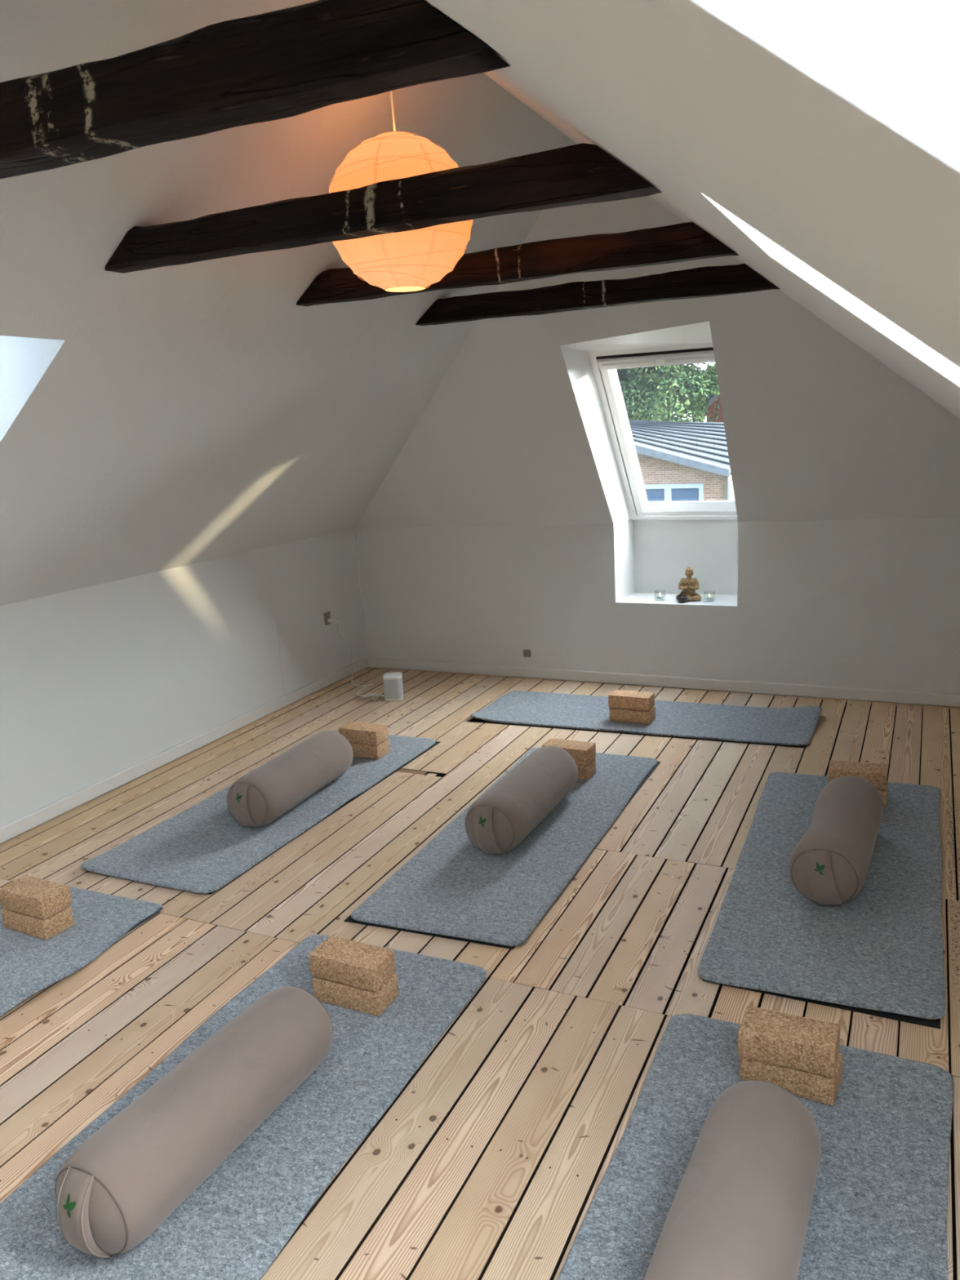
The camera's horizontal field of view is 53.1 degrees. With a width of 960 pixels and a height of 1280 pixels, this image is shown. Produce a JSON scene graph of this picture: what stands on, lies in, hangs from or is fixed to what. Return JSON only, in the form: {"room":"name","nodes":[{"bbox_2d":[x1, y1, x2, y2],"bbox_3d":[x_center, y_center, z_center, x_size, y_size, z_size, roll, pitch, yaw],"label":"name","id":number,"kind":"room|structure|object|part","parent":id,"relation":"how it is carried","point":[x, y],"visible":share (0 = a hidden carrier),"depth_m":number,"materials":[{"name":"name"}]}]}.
{"room":"exercise studio","nodes":[
{"label":"exercise studio","id":0,"kind":"room"},
{"bbox_2d":[0,528,365,844],"bbox_3d":[-2.455,0.575,3.521,0.001,1.125,7.691,3,14,25],"label":"wall","id":1,"kind":"structure","parent":0,"point":[97,682],"depth_m":5.08,"materials":[{"name":"white paint"}]},
{"bbox_2d":[0,657,368,843],"bbox_3d":[-2.423,1.026,3.622,0.016,0.066,7.691,3,14,25],"label":"baseboard","id":2,"kind":"structure","parent":1,"relation":"attached to","point":[18,826],"depth_m":5.12,"materials":[{"name":"white wood"}]},
{"bbox_2d":[275,598,319,695],"bbox_3d":[-1.160,0.037,6.270,0.002,0.534,0.486,3,14,25],"label":"trim","id":3,"kind":"structure","parent":1,"relation":"attached to","point":[318,598],"depth_m":6.08,"materials":[{"name":"white paint"}]},
{"bbox_2d":[324,611,330,625],"bbox_3d":[-1.032,-0.147,6.514,0.012,0.083,0.062,3,14,25],"label":"wall socket","id":4,"kind":"object","parent":1,"relation":"attached to","point":[327,615],"visible":1,"depth_m":6.50,"materials":[{"name":"grey plastic"}]},
{"bbox_2d":[355,529,367,657],"bbox_3d":[-0.851,-0.325,6.892,0.008,0.928,0.012,3,14,25],"label":"trim","id":5,"kind":"structure","parent":1,"relation":"attached to","point":[356,533],"depth_m":6.89,"materials":[{"name":"white paint"}]},
{"bbox_2d":[0,0,577,605],"bbox_3d":[-1.507,-0.804,2.718,2.265,1.920,7.691,3,14,25],"label":"ceiling","id":6,"kind":"structure","parent":0,"point":[155,420],"depth_m":3.54,"materials":[{"name":"white paint"}]},
{"bbox_2d":[328,90,473,292],"bbox_3d":[-0.251,-1.426,2.888,0.444,0.706,0.446,3,14,25],"label":"paper lantern","id":7,"kind":"object","parent":6,"relation":"hanging from","point":[411,260],"visible":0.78,"depth_m":2.79,"materials":[{"name":"orange paper"}]},
{"bbox_3d":[-0.258,-1.560,2.858,0.011,0.431,0.006,3,14,25],"label":"cord","id":8,"kind":"part","parent":7,"relation":"part of","materials":[{"name":"white paint"}]},
{"bbox_2d":[0,666,959,1279],"bbox_3d":[-0.413,1.196,2.713,4.440,0.060,7.691,3,14,25],"label":"floor","id":9,"kind":"structure","parent":0,"point":[490,1162],"depth_m":3.12,"materials":[{"name":"brown wood"}]},
{"bbox_2d":[0,886,163,1017],"bbox_3d":[-1.857,1.180,2.915,0.731,0.033,1.868,3,14,25],"label":"mat","id":10,"kind":"object","parent":9,"relation":"on","point":[29,964],"visible":0.71,"depth_m":3.36,"materials":[{"name":"grey fabric"}]},
{"bbox_2d":[0,906,73,940],"bbox_3d":[-1.603,1.002,3.480,0.235,0.075,0.120,4,15,29],"label":"block","id":11,"kind":"object","parent":10,"relation":"on","point":[44,929],"visible":0.74,"depth_m":3.42,"materials":[{"name":"brown wood"}]},
{"bbox_2d":[0,875,71,919],"bbox_3d":[-1.602,0.924,3.462,0.235,0.075,0.120,4,15,28],"label":"block","id":12,"kind":"object","parent":11,"relation":"on","point":[39,898],"visible":1,"depth_m":3.42,"materials":[{"name":"brown wood"}]},
{"bbox_2d":[0,933,487,1279],"bbox_3d":[-0.663,1.247,2.381,0.724,0.014,1.888,3,14,25],"label":"mat","id":13,"kind":"object","parent":9,"relation":"on","point":[235,1224],"visible":0.6,"depth_m":2.34,"materials":[{"name":"grey fabric"}]},
{"bbox_2d":[55,986,333,1257],"bbox_3d":[-0.664,1.127,2.334,0.251,0.229,0.804,4,15,27],"label":"bolster","id":14,"kind":"object","parent":13,"relation":"on","point":[122,1183],"visible":1,"depth_m":2.18,"materials":[{"name":"beige fabric"}]},
{"bbox_2d":[311,973,398,1016],"bbox_3d":[-0.380,1.060,2.938,0.235,0.075,0.120,3,14,26],"label":"block","id":15,"kind":"object","parent":13,"relation":"on","point":[327,991],"visible":0.64,"depth_m":2.88,"materials":[{"name":"brown wood"}]},
{"bbox_2d":[308,935,395,991],"bbox_3d":[-0.388,0.982,2.924,0.235,0.075,0.120,3,15,27],"label":"block","id":16,"kind":"object","parent":15,"relation":"on","point":[367,966],"visible":1,"depth_m":2.89,"materials":[{"name":"brown wood"}]},
{"bbox_2d":[80,729,439,894],"bbox_3d":[-0.940,0.740,4.613,0.723,0.021,1.894,3,14,25],"label":"mat","id":17,"kind":"object","parent":9,"relation":"on","point":[202,848],"visible":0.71,"depth_m":4.16,"materials":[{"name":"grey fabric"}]},
{"bbox_2d":[226,730,353,827],"bbox_3d":[-0.877,0.636,4.497,0.250,0.228,0.804,3,14,24],"label":"bolster","id":18,"kind":"object","parent":17,"relation":"on","point":[264,793],"visible":1,"depth_m":4.32,"materials":[{"name":"beige fabric"}]},
{"bbox_2d":[349,739,389,759],"bbox_3d":[-0.611,0.569,5.105,0.235,0.075,0.120,3,15,27],"label":"block","id":19,"kind":"object","parent":17,"relation":"on","point":[361,750],"visible":0.61,"depth_m":5.04,"materials":[{"name":"brown wood"}]},
{"bbox_2d":[337,721,388,745],"bbox_3d":[-0.617,0.492,5.083,0.235,0.075,0.120,3,14,25],"label":"block","id":20,"kind":"object","parent":19,"relation":"on","point":[353,731],"visible":0.89,"depth_m":5.04,"materials":[{"name":"brown wood"}]},
{"bbox_2d":[328,617,384,699],"bbox_3d":[-0.824,0.098,6.422,0.205,0.457,0.678,-10,15,-28],"label":"power cord","id":21,"kind":"object","parent":9,"relation":"on","point":[331,620],"visible":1,"depth_m":6.50,"materials":[{"name":"white plastic"}]},
{"bbox_2d":[382,671,404,701],"bbox_3d":[-0.555,0.297,6.153,0.119,0.162,0.119,-3,13,1],"label":"speaker","id":22,"kind":"object","parent":9,"relation":"on","point":[393,681],"visible":1,"depth_m":6.10},
{"bbox_2d":[343,746,660,949],"bbox_3d":[0.212,0.792,4.124,0.705,0.015,1.888,3,14,25],"label":"mat","id":23,"kind":"object","parent":9,"relation":"on","point":[451,887],"visible":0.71,"depth_m":3.70,"materials":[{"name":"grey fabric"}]},
{"bbox_2d":[464,746,577,853],"bbox_3d":[0.187,0.667,4.108,0.254,0.230,0.805,3,14,26],"label":"bolster","id":24,"kind":"object","parent":23,"relation":"on","point":[504,815],"visible":1,"depth_m":3.90,"materials":[{"name":"beige fabric"}]},
{"bbox_2d":[576,758,595,779],"bbox_3d":[0.433,0.613,4.667,0.235,0.075,0.120,3,14,26],"label":"block","id":25,"kind":"object","parent":23,"relation":"on","point":[584,771],"visible":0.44,"depth_m":4.58,"materials":[{"name":"brown wood"}]},
{"bbox_2d":[542,737,595,764],"bbox_3d":[0.429,0.537,4.640,0.235,0.075,0.120,4,15,27],"label":"block","id":26,"kind":"object","parent":25,"relation":"on","point":[583,753],"visible":0.74,"depth_m":4.59,"materials":[{"name":"brown wood"}]},
{"bbox_2d":[468,690,822,747],"bbox_3d":[0.927,0.418,5.507,1.919,0.045,0.648,3,14,25],"label":"mat","id":27,"kind":"object","parent":9,"relation":"on","point":[796,726],"visible":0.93,"depth_m":5.42,"materials":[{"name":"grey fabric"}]},
{"bbox_2d":[608,706,655,724],"bbox_3d":[0.860,0.414,5.424,0.235,0.075,0.120,3,15,27],"label":"block","id":28,"kind":"object","parent":27,"relation":"on","point":[642,717],"visible":0.86,"depth_m":5.37,"materials":[{"name":"brown wood"}]},
{"bbox_2d":[608,689,654,711],"bbox_3d":[0.852,0.338,5.404,0.235,0.075,0.120,3,14,26],"label":"block","id":29,"kind":"object","parent":28,"relation":"on","point":[619,699],"visible":1,"depth_m":5.36,"materials":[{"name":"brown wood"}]},
{"bbox_2d":[557,1013,953,1279],"bbox_3d":[0.494,1.316,1.813,0.742,0.011,1.921,3,14,25],"label":"mat","id":30,"kind":"object","parent":9,"relation":"on","point":[879,1207],"visible":0.66,"depth_m":2.21,"materials":[{"name":"grey fabric"}]},
{"bbox_2d":[644,1080,821,1279],"bbox_3d":[0.487,1.171,1.865,0.256,0.229,0.805,3,14,26],"label":"bolster","id":31,"kind":"object","parent":30,"relation":"on","point":[740,1207],"visible":1,"depth_m":1.87,"materials":[{"name":"beige fabric"}]},
{"bbox_2d":[739,1052,843,1106],"bbox_3d":[0.802,1.100,2.481,0.235,0.075,0.120,4,15,30],"label":"block","id":32,"kind":"object","parent":30,"relation":"on","point":[823,1089],"visible":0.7,"depth_m":2.42,"materials":[{"name":"brown wood"}]},
{"bbox_2d":[737,1005,839,1077],"bbox_3d":[0.790,1.024,2.460,0.235,0.075,0.120,3,14,26],"label":"block","id":33,"kind":"object","parent":32,"relation":"on","point":[780,1038],"visible":1,"depth_m":2.43,"materials":[{"name":"brown wood"}]},
{"bbox_2d":[702,979,940,1029],"bbox_3d":[1.339,0.858,3.618,0.704,0.003,1.820,3,14,25],"label":"rubber mat","id":34,"kind":"object","parent":9,"relation":"on","point":[935,1024],"visible":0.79,"depth_m":2.75,"materials":[{"name":"black rubber"}]},
{"bbox_2d":[697,772,945,1019],"bbox_3d":[1.350,0.843,3.620,0.760,0.020,1.842,3,14,25],"label":"mat","id":35,"kind":"object","parent":34,"relation":"on","point":[880,949],"visible":0.83,"depth_m":3.23,"materials":[{"name":"grey fabric"}]},
{"bbox_2d":[788,775,883,905],"bbox_3d":[1.337,0.727,3.576,0.257,0.228,0.806,4,15,28],"label":"bolster","id":36,"kind":"object","parent":35,"relation":"on","point":[828,865],"visible":1,"depth_m":3.33,"materials":[{"name":"beige fabric"}]},
{"bbox_2d":[877,782,888,807],"bbox_3d":[1.643,0.658,4.179,0.235,0.075,0.120,3,14,24],"label":"block","id":37,"kind":"object","parent":35,"relation":"on","point":[883,793],"visible":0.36,"depth_m":4.08,"materials":[{"name":"brown wood"}]},
{"bbox_2d":[827,760,887,789],"bbox_3d":[1.633,0.582,4.157,0.235,0.075,0.120,2,14,22],"label":"block","id":38,"kind":"object","parent":37,"relation":"on","point":[876,774],"visible":0.86,"depth_m":4.12,"materials":[{"name":"brown wood"}]},
{"bbox_2d":[355,195,959,602],"bbox_3d":[0.875,-1.228,5.238,4.440,2.316,1.793,3,14,25],"label":"ceiling","id":39,"kind":"structure","parent":0,"point":[515,432],"depth_m":5.16,"materials":[{"name":"white paint"}]},
{"bbox_2d":[588,342,737,519],"bbox_3d":[1.184,-1.251,5.688,0.833,1.139,0.961,3,14,25],"label":"window","id":40,"kind":"structure","parent":39,"relation":"attached to","point":[605,364],"depth_m":5.68,"materials":[{"name":"white paint"}]},
{"bbox_2d":[355,517,959,710],"bbox_3d":[1.163,-0.193,5.978,4.440,1.128,0.001,3,14,25],"label":"wall","id":41,"kind":"structure","parent":0,"point":[855,603],"depth_m":5.95,"materials":[{"name":"white paint"}]},
{"bbox_2d":[523,649,530,657],"bbox_3d":[0.315,0.090,6.445,0.050,0.050,0.012,3,14,25],"label":"wall socket","id":42,"kind":"object","parent":41,"relation":"attached to","point":[526,653],"visible":1,"depth_m":6.44,"materials":[{"name":"grey plastic"}]},
{"bbox_2d":[366,657,959,706],"bbox_3d":[1.185,0.262,6.075,4.440,0.066,0.016,3,14,25],"label":"baseboard","id":43,"kind":"structure","parent":41,"relation":"attached to","point":[864,694],"depth_m":6.03,"materials":[{"name":"white wood"}]},
{"bbox_2d":[616,592,737,606],"bbox_3d":[1.285,-0.248,6.118,0.780,0.030,0.365,3,14,25],"label":"windowsill","id":44,"kind":"structure","parent":41,"relation":"attached to","point":[635,597],"depth_m":6.09,"materials":[{"name":"white paint"}]},
{"bbox_2d":[676,595,687,603],"bbox_3d":[1.260,-0.255,5.997,0.068,0.040,0.068,3,14,25],"label":"bowl","id":45,"kind":"object","parent":44,"relation":"on","point":[682,598],"visible":1,"depth_m":5.97,"materials":[{"name":"brown metal"}]},
{"bbox_2d":[675,566,701,600],"bbox_3d":[1.309,-0.352,6.029,0.159,0.210,0.103,2,14,21],"label":"statue","id":46,"kind":"object","parent":44,"relation":"on","point":[689,585],"visible":0.91,"depth_m":6.01,"materials":[{"name":"brown wood"}]},
{"bbox_3d":[1.428,-0.273,5.984,0.062,0.063,0.062,4,15,27],"label":"candle holder","id":47,"kind":"object","parent":44,"relation":"on","visible":0},
{"bbox_2d":[706,594,712,599],"bbox_3d":[1.428,-0.273,5.984,0.039,0.038,0.039,3,14,25],"label":"tealight","id":48,"kind":"object","parent":47,"relation":"in","point":[708,597],"visible":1,"depth_m":5.98,"materials":[{"name":"metal"}]},
{"bbox_2d":[632,520,737,595],"bbox_3d":[1.361,-0.534,6.204,0.758,0.480,0.001,3,14,25],"label":"wall niche","id":49,"kind":"object","parent":41,"relation":"in","point":[664,549],"visible":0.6,"depth_m":6.21,"materials":[{"name":"white paint"}]},
{"bbox_2d":[422,0,959,418],"bbox_3d":[0.555,-0.725,1.761,2.380,1.865,7.691,3,14,25],"label":"ceiling","id":50,"kind":"structure","parent":0,"point":[817,141],"depth_m":0.46,"materials":[{"name":"white paint"}]},
{"bbox_2d":[0,0,510,178],"bbox_3d":[-0.750,-0.894,1.655,1.710,0.128,0.108,3,14,25],"label":"ceiling beam","id":51,"kind":"structure","parent":50,"relation":"attached to","point":[289,62],"depth_m":1.44,"materials":[{"name":"black wood"}]},
{"bbox_2d":[105,142,662,273],"bbox_3d":[-0.348,-1.119,2.523,1.658,0.121,0.100,3,14,25],"label":"ceiling beam","id":52,"kind":"structure","parent":50,"relation":"attached to","point":[582,173],"depth_m":2.42,"materials":[{"name":"black wood"}]},
{"bbox_2d":[296,222,738,306],"bbox_3d":[0.059,-1.323,3.400,1.675,0.117,0.101,3,14,25],"label":"ceiling beam","id":53,"kind":"structure","parent":50,"relation":"attached to","point":[683,242],"depth_m":3.27,"materials":[{"name":"black wood"}]},
{"bbox_2d":[415,263,779,325],"bbox_3d":[0.464,-1.533,4.274,1.678,0.120,0.101,3,14,25],"label":"ceiling beam","id":54,"kind":"structure","parent":50,"relation":"attached to","point":[708,281],"depth_m":4.20,"materials":[{"name":"black wood"}]},
{"label":"outside","id":55,"kind":"structure","parent":0,"visible":0},
{"label":"ground","id":56,"kind":"structure","parent":55,"visible":0},
{"bbox_2d":[616,361,719,422],"bbox_3d":[10.465,-12.853,55.027,16.643,18.704,11.287,5,15,31],"label":"tree","id":57,"kind":"object","parent":56,"relation":"on","point":[654,393],"visible":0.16,"depth_m":51.64,"materials":[{"name":"green plant"}]},
{"bbox_2d":[628,420,734,502],"bbox_3d":[5.072,-4.217,39.670,13.440,9.305,9.702,3,14,25],"label":"brick house","id":58,"kind":"structure","parent":56,"relation":"on","point":[678,461],"depth_m":33.72,"materials":[{"name":"brick"}]},
{"bbox_3d":[5.403,-4.203,34.512,2.520,2.404,0.017,3,14,25],"label":"pane","id":59,"kind":"part","parent":58,"relation":"part of","materials":[{"name":"blue glass"}]},
{"bbox_3d":[7.203,-4.110,33.682,0.966,2.404,0.017,3,14,25],"label":"pane","id":60,"kind":"part","parent":58,"relation":"part of","materials":[{"name":"blue glass"}]},
{"bbox_2d":[693,395,724,422],"bbox_3d":[24.265,-15.221,64.454,16.465,17.546,15.910,3,14,25],"label":"brick house","id":61,"kind":"structure","parent":56,"relation":"on","point":[712,401],"depth_m":60.71,"materials":[{"name":"brick"}]}
]}

